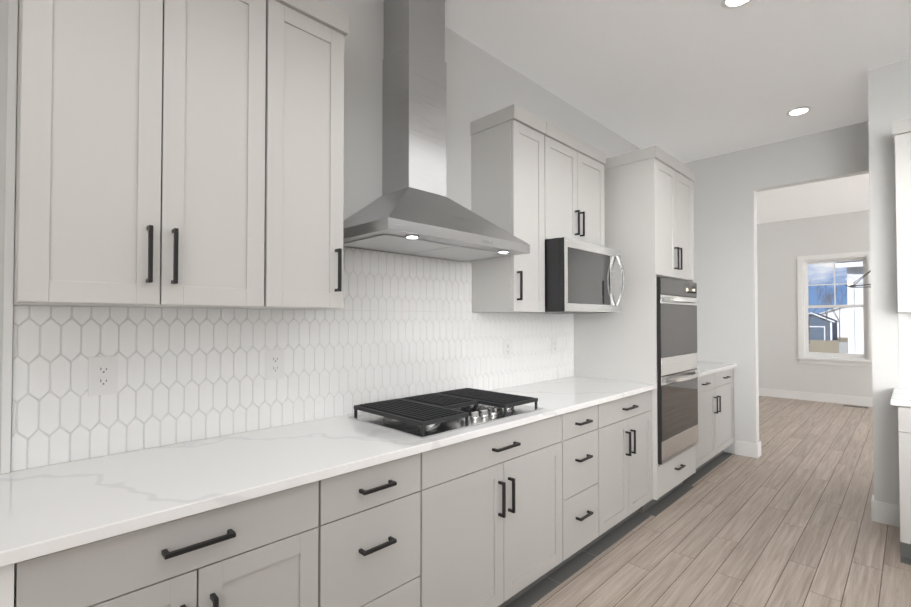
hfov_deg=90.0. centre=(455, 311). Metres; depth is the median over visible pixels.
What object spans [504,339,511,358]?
electrical outlet
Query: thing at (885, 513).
baseboard
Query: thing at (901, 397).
countertop
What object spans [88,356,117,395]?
electrical outlet
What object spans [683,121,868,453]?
wall
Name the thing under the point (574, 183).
upper cabinet
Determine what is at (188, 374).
tile backsplash
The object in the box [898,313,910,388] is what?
backsplash
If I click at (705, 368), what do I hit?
countertop
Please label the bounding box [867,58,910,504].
wall
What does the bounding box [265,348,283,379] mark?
electrical outlet
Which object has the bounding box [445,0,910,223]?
ceiling
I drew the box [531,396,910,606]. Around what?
floor
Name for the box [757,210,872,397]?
wall
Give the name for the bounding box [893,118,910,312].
upper cabinet
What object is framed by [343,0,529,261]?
range hood
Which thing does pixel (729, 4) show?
recessed light
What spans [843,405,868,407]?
floor vent
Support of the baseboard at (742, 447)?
attached to the wall at (727, 187)
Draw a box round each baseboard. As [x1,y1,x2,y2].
[735,440,760,456]
[759,388,872,406]
[871,495,899,522]
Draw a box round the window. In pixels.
[797,251,871,366]
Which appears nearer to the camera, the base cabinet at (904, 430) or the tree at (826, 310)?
the base cabinet at (904, 430)
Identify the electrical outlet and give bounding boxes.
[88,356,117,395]
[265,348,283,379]
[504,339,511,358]
[551,337,556,354]
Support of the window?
in the wall at (782, 246)
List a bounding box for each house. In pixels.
[808,312,838,339]
[819,308,847,337]
[836,261,863,353]
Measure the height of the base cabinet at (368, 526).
0.880 m
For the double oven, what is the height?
1.302 m
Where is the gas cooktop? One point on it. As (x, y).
(428, 415)
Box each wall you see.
[0,0,639,472]
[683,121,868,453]
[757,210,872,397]
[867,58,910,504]
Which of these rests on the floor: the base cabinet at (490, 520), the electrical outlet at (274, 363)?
the base cabinet at (490, 520)
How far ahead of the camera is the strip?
1.35 m
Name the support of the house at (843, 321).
on the ground
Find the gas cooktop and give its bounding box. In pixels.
[348,388,542,438]
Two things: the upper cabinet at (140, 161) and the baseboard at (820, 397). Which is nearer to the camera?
the upper cabinet at (140, 161)
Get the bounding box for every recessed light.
[721,0,752,8]
[786,106,811,115]
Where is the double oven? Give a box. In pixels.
[656,277,698,464]
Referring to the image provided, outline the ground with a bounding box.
[809,337,847,352]
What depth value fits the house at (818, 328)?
78.75 m
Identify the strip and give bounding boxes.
[1,0,17,473]
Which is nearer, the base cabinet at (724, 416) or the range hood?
the range hood
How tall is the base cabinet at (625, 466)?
0.880 m
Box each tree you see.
[808,279,832,343]
[816,281,846,341]
[819,287,836,340]
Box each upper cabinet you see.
[14,0,265,308]
[232,0,347,309]
[470,104,545,312]
[544,122,605,246]
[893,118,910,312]
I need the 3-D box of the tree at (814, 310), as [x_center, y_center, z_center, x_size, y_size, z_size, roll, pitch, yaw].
[43.565,0.016,55.464,4.270,8.315,4.121,1,-1,-45]
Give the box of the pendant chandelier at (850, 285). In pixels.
[845,270,870,287]
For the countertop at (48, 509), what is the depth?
1.36 m
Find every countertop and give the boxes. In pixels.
[0,376,655,566]
[697,362,736,376]
[891,388,910,406]
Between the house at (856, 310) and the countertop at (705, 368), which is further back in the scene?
the house at (856, 310)
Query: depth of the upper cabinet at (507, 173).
2.68 m
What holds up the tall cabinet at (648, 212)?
on the floor
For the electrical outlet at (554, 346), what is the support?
attached to the tile backsplash at (188, 374)
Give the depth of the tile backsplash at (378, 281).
2.41 m
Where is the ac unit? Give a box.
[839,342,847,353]
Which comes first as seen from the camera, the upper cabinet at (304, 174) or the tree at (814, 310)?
the upper cabinet at (304, 174)
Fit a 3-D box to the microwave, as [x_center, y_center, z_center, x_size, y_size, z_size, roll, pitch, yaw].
[0.770,-0.213,3.102,0.742,0.445,0.514,1,-1,-45]
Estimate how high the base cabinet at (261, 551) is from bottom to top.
0.880 m
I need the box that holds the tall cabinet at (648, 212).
[573,145,695,515]
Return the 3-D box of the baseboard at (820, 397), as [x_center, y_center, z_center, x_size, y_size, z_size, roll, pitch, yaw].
[6.976,1.411,6.604,0.016,0.140,5.810,1,-1,-45]
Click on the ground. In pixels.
(825, 347)
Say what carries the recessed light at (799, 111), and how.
in the ceiling
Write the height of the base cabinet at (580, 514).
0.880 m
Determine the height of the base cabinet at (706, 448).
0.880 m
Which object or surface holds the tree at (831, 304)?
on the ground
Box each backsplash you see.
[11,305,573,471]
[310,247,471,311]
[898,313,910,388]
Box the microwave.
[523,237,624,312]
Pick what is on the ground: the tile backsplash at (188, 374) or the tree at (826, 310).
the tree at (826, 310)
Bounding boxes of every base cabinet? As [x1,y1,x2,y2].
[0,481,318,606]
[317,453,420,606]
[420,415,561,606]
[547,405,598,582]
[584,390,652,555]
[683,373,717,484]
[704,368,734,467]
[898,406,910,564]
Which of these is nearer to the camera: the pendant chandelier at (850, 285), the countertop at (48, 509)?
the countertop at (48, 509)
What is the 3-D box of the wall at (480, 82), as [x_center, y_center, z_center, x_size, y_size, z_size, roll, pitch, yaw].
[-0.359,-0.130,2.439,7.880,3.080,0.140,1,-1,-45]

